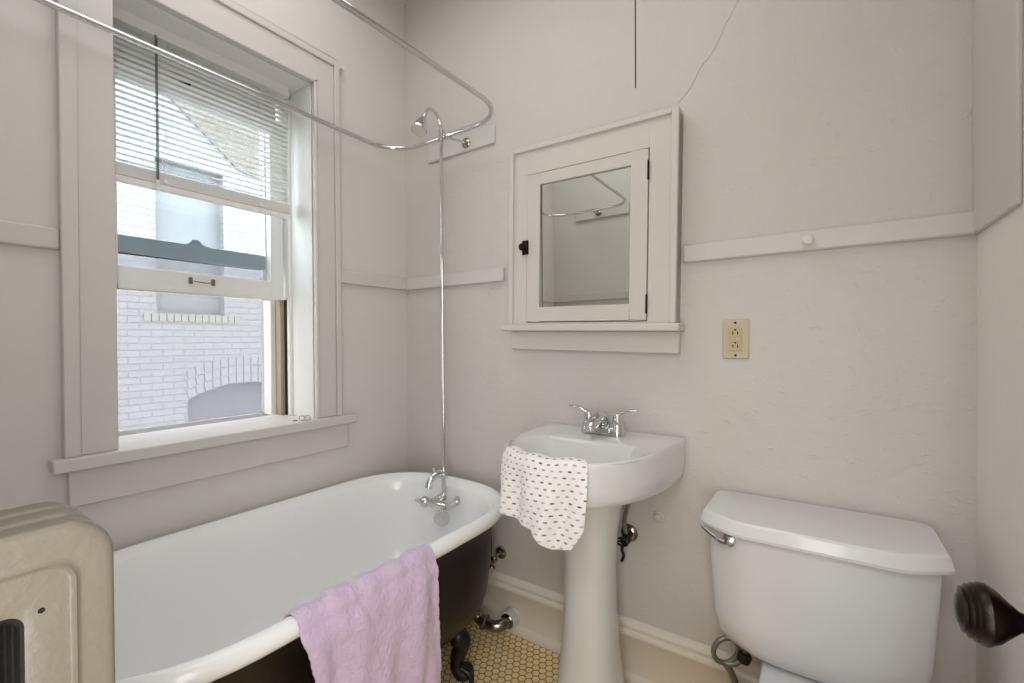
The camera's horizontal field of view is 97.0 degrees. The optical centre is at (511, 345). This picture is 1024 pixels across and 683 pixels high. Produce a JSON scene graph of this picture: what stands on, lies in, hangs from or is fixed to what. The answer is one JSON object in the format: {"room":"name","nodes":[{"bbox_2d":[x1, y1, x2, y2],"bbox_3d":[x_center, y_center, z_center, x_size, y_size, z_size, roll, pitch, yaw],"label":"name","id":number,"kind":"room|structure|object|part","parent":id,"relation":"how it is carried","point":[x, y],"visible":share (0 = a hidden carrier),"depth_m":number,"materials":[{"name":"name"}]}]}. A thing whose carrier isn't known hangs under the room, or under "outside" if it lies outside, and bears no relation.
{"room":"bathroom","nodes":[
{"label":"bathroom","id":0,"kind":"room"},
{"bbox_2d":[0,0,407,551],"bbox_3d":[-1.038,-0.225,1.552,0.300,2.675,1.510,0,1,34],"label":"wall","id":1,"kind":"structure","parent":0,"point":[372,84],"depth_m":1.51,"materials":[{"name":"paint"}]},
{"bbox_2d":[0,220,59,249],"bbox_3d":[-1.234,-0.264,0.987,0.016,0.054,0.356,0,1,34],"label":"trim","id":2,"kind":"structure","parent":1,"relation":"attached to","point":[12,233],"depth_m":1.09,"materials":[{"name":"white wood"}]},
{"bbox_2d":[49,0,356,507],"bbox_3d":[-1.031,-0.349,1.563,0.391,1.513,0.873,0,1,34],"label":"window","id":3,"kind":"structure","parent":1,"relation":"in","point":[101,462],"depth_m":1.46,"materials":[{"name":"paint"}]},
{"bbox_3d":[-1.107,-0.320,1.587,0.041,0.055,0.459,0,1,34],"label":"meeting rail","id":4,"kind":"part","parent":3,"relation":"part of","materials":[{"name":"blue"}]},
{"bbox_3d":[-1.150,-0.008,1.620,0.020,0.598,0.561,0,1,34],"label":"screen frame","id":5,"kind":"part","parent":3,"relation":"part of","materials":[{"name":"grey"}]},
{"bbox_3d":[-1.109,-0.634,1.585,0.037,0.685,0.555,0,1,34],"label":"sash","id":6,"kind":"part","parent":3,"relation":"part of","materials":[{"name":"paint"}]},
{"bbox_3d":[-1.072,-0.519,1.560,0.037,0.693,0.555,0,1,34],"label":"sash","id":7,"kind":"part","parent":3,"relation":"part of","materials":[{"name":"paint"}]},
{"bbox_2d":[113,5,290,219],"bbox_3d":[-1.006,-0.726,1.510,0.041,0.507,0.543,0,1,34],"label":"window blind","id":8,"kind":"object","parent":3,"relation":"attached to","point":[156,180],"visible":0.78,"depth_m":1.47,"materials":[{"name":"white plastic"}]},
{"bbox_3d":[-1.073,-0.716,1.400,0.001,0.460,0.001,0,1,34],"label":"ladder cord","id":9,"kind":"part","parent":8,"relation":"part of","materials":[{"name":"white fabric"}]},
{"bbox_3d":[-1.079,-0.716,1.414,0.001,0.460,0.001,0,1,34],"label":"ladder cord","id":10,"kind":"part","parent":8,"relation":"part of","materials":[{"name":"white fabric"}]},
{"bbox_3d":[-1.012,-0.962,1.511,0.028,0.034,0.543,0,1,34],"label":"head rail","id":11,"kind":"part","parent":8,"relation":"part of","materials":[{"name":"white plastic"}]},
{"bbox_3d":[-1.010,-0.490,1.516,0.024,0.017,0.543,0,1,34],"label":"rail","id":12,"kind":"part","parent":8,"relation":"part of","materials":[{"name":"white plastic"}]},
{"bbox_3d":[-0.915,-0.719,1.653,0.001,0.460,0.001,0,1,34],"label":"ladder cord","id":13,"kind":"part","parent":8,"relation":"part of","materials":[{"name":"white fabric"}]},
{"bbox_3d":[-0.908,-0.719,1.639,0.001,0.460,0.001,0,1,34],"label":"ladder cord","id":14,"kind":"part","parent":8,"relation":"part of","materials":[{"name":"white fabric"}]},
{"bbox_2d":[339,66,345,73],"bbox_3d":[-0.673,-1.092,1.791,0.031,0.022,0.022,0,1,34],"label":"wall hook","id":15,"kind":"object","parent":1,"relation":"attached to","point":[342,68],"visible":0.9,"depth_m":1.79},
{"bbox_2d":[341,269,405,290],"bbox_3d":[-0.587,-0.277,1.930,0.016,0.054,0.347,0,1,34],"label":"trim","id":16,"kind":"structure","parent":1,"relation":"attached to","point":[347,277],"depth_m":1.91,"materials":[{"name":"white wood"}]},
{"bbox_2d":[441,620,559,682],"bbox_3d":[-0.694,1.172,0.292,2.293,0.100,3.470,0,1,34],"label":"floor","id":17,"kind":"structure","parent":0,"point":[504,656],"depth_m":1.59,"materials":[{"name":"tile"}]},
{"bbox_2d":[0,502,114,682],"bbox_3d":[-0.464,0.638,0.387,0.111,0.962,0.178,0,1,34],"label":"radiator","id":18,"kind":"object","parent":17,"relation":"on","point":[57,625],"visible":1,"depth_m":0.40,"materials":[{"name":"metal"}]},
{"bbox_2d":[113,472,502,682],"bbox_3d":[-0.565,0.824,1.306,0.710,0.574,1.285,0,1,34],"label":"clawfoot bathtub","id":19,"kind":"object","parent":17,"relation":"on","point":[209,602],"visible":0.56,"depth_m":1.39,"materials":[{"name":"white ceramic"}]},
{"bbox_2d":[33,0,493,525],"bbox_3d":[-0.603,-0.108,1.261,0.595,1.567,1.482,0,1,34],"label":"shower fixture","id":20,"kind":"object","parent":19,"relation":"attached to","point":[441,517],"visible":1,"depth_m":1.63,"materials":[{"name":"silver metal"}]},
{"bbox_3d":[-0.349,0.608,1.772,0.068,0.044,0.041,0,1,34],"label":"tap handle","id":21,"kind":"part","parent":20,"relation":"part of","materials":[{"name":"silver metal"}]},
{"bbox_3d":[-0.300,-0.858,1.709,0.013,0.079,0.116,0,1,28],"label":"shower arm","id":22,"kind":"part","parent":20,"relation":"part of","materials":[{"name":"silver metal"}]},
{"bbox_3d":[-0.291,0.504,1.744,0.099,0.078,0.032,-1,1,-42],"label":"spout","id":23,"kind":"part","parent":20,"relation":"part of","materials":[{"name":"silver metal"}]},
{"bbox_3d":[-0.257,0.636,1.685,0.057,0.067,0.058,0,1,34],"label":"disc handle","id":24,"kind":"part","parent":20,"relation":"part of","materials":[{"name":"silver metal"}]},
{"bbox_2d":[426,493,459,510],"bbox_3d":[-0.271,0.602,1.758,0.138,0.060,0.087,0,1,34],"label":"faucet","id":25,"kind":"object","parent":20,"relation":"on","point":[437,502],"depth_m":1.74,"materials":[{"name":"silver metal"}]},
{"bbox_2d":[283,543,441,682],"bbox_3d":[-0.319,0.756,1.052,0.129,0.466,0.386,0,1,34],"label":"bath towel","id":26,"kind":"object","parent":19,"relation":"on","point":[382,625],"visible":0.98,"depth_m":1.03,"materials":[{"name":"purple fabric"}]},
{"bbox_2d":[473,606,519,632],"bbox_3d":[-0.092,0.989,1.711,0.250,0.172,0.088,0,1,-9],"label":"drain pipe","id":27,"kind":"object","parent":19,"relation":"attached to","point":[510,617],"visible":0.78,"depth_m":1.70,"materials":[{"name":"silver metal"}]},
{"bbox_2d":[505,404,685,682],"bbox_3d":[0.207,0.652,1.326,0.472,0.909,0.481,0,1,34],"label":"pedestal sink","id":28,"kind":"object","parent":17,"relation":"on","point":[625,467],"visible":0.7,"depth_m":1.30,"materials":[{"name":"white ceramic"}]},
{"bbox_2d":[499,446,587,550],"bbox_3d":[0.077,0.386,1.158,0.270,0.224,0.122,0,1,34],"label":"hand towel","id":29,"kind":"object","parent":28,"relation":"hanging from","point":[547,495],"visible":1,"depth_m":1.10,"materials":[{"name":"white fabric"}]},
{"bbox_2d":[505,423,685,509],"bbox_3d":[0.205,0.350,1.323,0.472,0.134,0.481,0,1,34],"label":"sink basin","id":30,"kind":"object","parent":28,"relation":"in","point":[625,467],"depth_m":1.30,"materials":[{"name":"white ceramic"}]},
{"bbox_3d":[0.271,0.242,1.423,0.052,0.070,0.145,0,1,34],"label":"spout","id":31,"kind":"part","parent":28,"relation":"part of","materials":[{"name":"silver metal"}]},
{"bbox_2d":[569,404,637,436],"bbox_3d":[0.291,0.239,1.453,0.232,0.086,0.052,0,1,34],"label":"faucet","id":32,"kind":"object","parent":28,"relation":"on","point":[607,428],"depth_m":1.42,"materials":[{"name":"silver metal"}]},
{"bbox_2d":[701,490,954,682],"bbox_3d":[0.523,0.767,0.801,0.480,0.684,0.985,0,1,34],"label":"toilet","id":33,"kind":"object","parent":17,"relation":"on","point":[814,593],"visible":1,"depth_m":1.01,"materials":[{"name":"white ceramic"}]},
{"bbox_3d":[0.517,0.475,1.133,0.045,0.038,0.079,-1,1,-25],"label":"flush lever","id":34,"kind":"part","parent":33,"relation":"part of","materials":[{"name":"silver metal"}]},
{"bbox_2d":[711,635,751,682],"bbox_3d":[0.614,0.881,1.255,0.098,0.230,0.117,0,1,34],"label":"supply hose","id":35,"kind":"object","parent":33,"relation":"attached to","point":[740,656],"visible":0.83,"depth_m":1.22,"materials":[{"name":"silver metal"}]},
{"bbox_3d":[0.728,0.441,1.099,0.480,0.040,0.253,0,1,34],"label":"tank lid","id":36,"kind":"part","parent":33,"relation":"part of","materials":[{"name":"white ceramic"}]},
{"bbox_2d":[404,0,976,682],"bbox_3d":[0.245,-0.234,1.660,2.293,2.675,0.120,0,1,34],"label":"wall","id":37,"kind":"structure","parent":0,"point":[856,388],"depth_m":1.31,"materials":[{"name":"paint"}]},
{"bbox_2d":[405,267,504,290],"bbox_3d":[-0.261,-0.279,1.925,0.559,0.054,0.016,0,1,34],"label":"trim","id":38,"kind":"structure","parent":37,"relation":"attached to","point":[494,274],"depth_m":1.89,"materials":[{"name":"white wood"}]},
{"bbox_2d":[428,124,494,162],"bbox_3d":[-0.217,-0.837,1.891,0.362,0.073,0.010,0,1,34],"label":"trim","id":39,"kind":"structure","parent":37,"relation":"attached to","point":[485,136],"depth_m":1.88,"materials":[{"name":"white wood"}]},
{"bbox_2d":[490,528,505,568],"bbox_3d":[-0.121,0.753,1.782,0.160,0.222,0.115,0,1,34],"label":"pipes","id":40,"kind":"object","parent":37,"relation":"attached to","point":[500,551],"visible":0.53,"depth_m":1.75,"materials":[{"name":"silver metal"}]},
{"bbox_2d":[501,105,684,353],"bbox_3d":[0.246,-0.352,1.535,0.646,0.741,0.083,1,1,34],"label":"medicine cabinet","id":41,"kind":"object","parent":37,"relation":"attached to","point":[595,214],"visible":1,"depth_m":1.50,"materials":[{"name":"paint"}]},
{"bbox_3d":[0.040,-0.357,1.645,0.030,0.052,0.031,1,1,34],"label":"knob","id":42,"kind":"part","parent":41,"relation":"part of","materials":[{"name":"brown metal"}]},
{"bbox_2d":[540,166,630,306],"bbox_3d":[0.244,-0.354,1.540,0.352,0.450,0.009,0,1,34],"label":"mirror","id":43,"kind":"object","parent":41,"relation":"attached to","point":[585,215],"depth_m":1.53,"materials":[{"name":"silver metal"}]},
{"bbox_3d":[0.242,-0.349,1.538,0.442,0.535,0.022,1,1,34],"label":"cabinet door","id":44,"kind":"part","parent":41,"relation":"part of","materials":[{"name":"paint"}]},
{"bbox_3d":[0.244,-0.061,1.542,0.646,0.024,0.080,1,1,34],"label":"cabinet sill","id":45,"kind":"part","parent":41,"relation":"part of","materials":[{"name":"paint"}]},
{"bbox_2d":[480,569,761,682],"bbox_3d":[0.284,1.004,1.558,1.873,0.200,0.031,0,1,34],"label":"baseboard","id":46,"kind":"structure","parent":37,"relation":"attached to","point":[649,654],"depth_m":1.48,"materials":[{"name":"paint"}]},
{"bbox_2d":[617,503,637,561],"bbox_3d":[0.365,0.551,1.451,0.060,0.288,0.114,0,1,26],"label":"supply valve","id":47,"kind":"object","parent":37,"relation":"attached to","point":[629,533],"visible":0.83,"depth_m":1.44,"materials":[{"name":"silver metal"}]},
{"bbox_3d":[0.347,0.620,1.431,0.045,0.031,0.007,0,1,34],"label":"valve handle","id":48,"kind":"part","parent":47,"relation":"part of","materials":[{"name":"black metal"}]},
{"bbox_2d":[652,510,664,522],"bbox_3d":[0.464,0.545,1.439,0.040,0.040,0.015,0,1,34],"label":"pipe stub","id":49,"kind":"object","parent":37,"relation":"attached to","point":[658,516],"visible":1,"depth_m":1.44,"materials":[{"name":"paint"}]},
{"bbox_2d":[675,0,738,105],"bbox_3d":[0.658,-1.153,1.292,0.382,0.828,0.005,0,1,34],"label":"crack","id":50,"kind":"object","parent":37,"relation":"attached to","point":[737,0],"depth_m":1.34,"materials":[{"name":"paint"}]},
{"bbox_2d":[722,319,748,358],"bbox_3d":[0.646,-0.019,1.309,0.070,0.114,0.010,0,1,34],"label":"wall outlet","id":51,"kind":"object","parent":37,"relation":"attached to","point":[735,332],"visible":1,"depth_m":1.31,"materials":[{"name":"beige plastic"}]},
{"bbox_2d":[729,327,741,350],"bbox_3d":[0.645,-0.019,1.308,0.034,0.068,0.004,0,1,34],"label":"receptacle","id":52,"kind":"object","parent":51,"relation":"attached to","point":[735,333],"depth_m":1.31,"materials":[{"name":"beige plastic"}]},
{"bbox_2d":[800,234,814,246],"bbox_3d":[0.775,-0.277,1.187,0.034,0.034,0.027,0,1,34],"label":"peg","id":53,"kind":"object","parent":37,"relation":"attached to","point":[807,240],"visible":1,"depth_m":1.18,"materials":[{"name":"white wood"}]},
{"bbox_2d":[683,211,973,262],"bbox_3d":[0.788,-0.279,1.204,0.641,0.054,0.016,0,1,34],"label":"trim","id":54,"kind":"structure","parent":37,"relation":"attached to","point":[958,223],"depth_m":1.16,"materials":[{"name":"white wood"}]},
{"bbox_2d":[953,581,1023,647],"bbox_3d":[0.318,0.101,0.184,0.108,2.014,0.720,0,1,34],"label":"door knob","id":55,"kind":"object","parent":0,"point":[980,612],"depth_m":0.41,"materials":[{"name":"brown metal"}]},
{"bbox_2d":[976,0,1023,682],"bbox_3d":[0.159,-0.215,-0.385,0.120,2.675,3.350,0,1,34],"label":"wall","id":56,"kind":"structure","parent":0,"point":[1000,246],"depth_m":0.90,"materials":[{"name":"paint"}]},
{"bbox_2d":[972,0,1022,234],"bbox_3d":[0.968,-0.909,0.908,0.009,1.318,0.287,0,1,34],"label":"trim","id":57,"kind":"structure","parent":56,"relation":"attached to","point":[997,63],"depth_m":0.89,"materials":[{"name":"white wood"}]},
{"bbox_3d":[-0.712,-1.603,0.267,2.293,0.100,3.470,0,1,34],"label":"ceiling","id":58,"kind":"structure","parent":0,"visible":0},
{"bbox_2d":[635,0,635,87],"bbox_3d":[0.135,-1.007,0.839,0.150,1.113,0.153,0,1,-15],"label":"pull cord","id":59,"kind":"object","parent":58,"relation":"hanging from","point":[635,0],"visible":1,"depth_m":0.79,"materials":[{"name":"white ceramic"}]},
{"label":"outside","id":60,"kind":"structure","parent":0,"visible":0},
{"bbox_3d":[-4.129,4.138,6.529,9.800,0.100,18.000,0,1,34],"label":"ground","id":61,"kind":"structure","parent":60,"visible":0},
{"bbox_2d":[115,79,268,430],"bbox_3d":[-3.503,0.207,6.046,0.280,7.762,12.000,0,1,34],"label":"brick building","id":62,"kind":"structure","parent":61,"relation":"on","point":[181,358],"depth_m":5.38,"materials":[{"name":"grey brick"}]}
]}

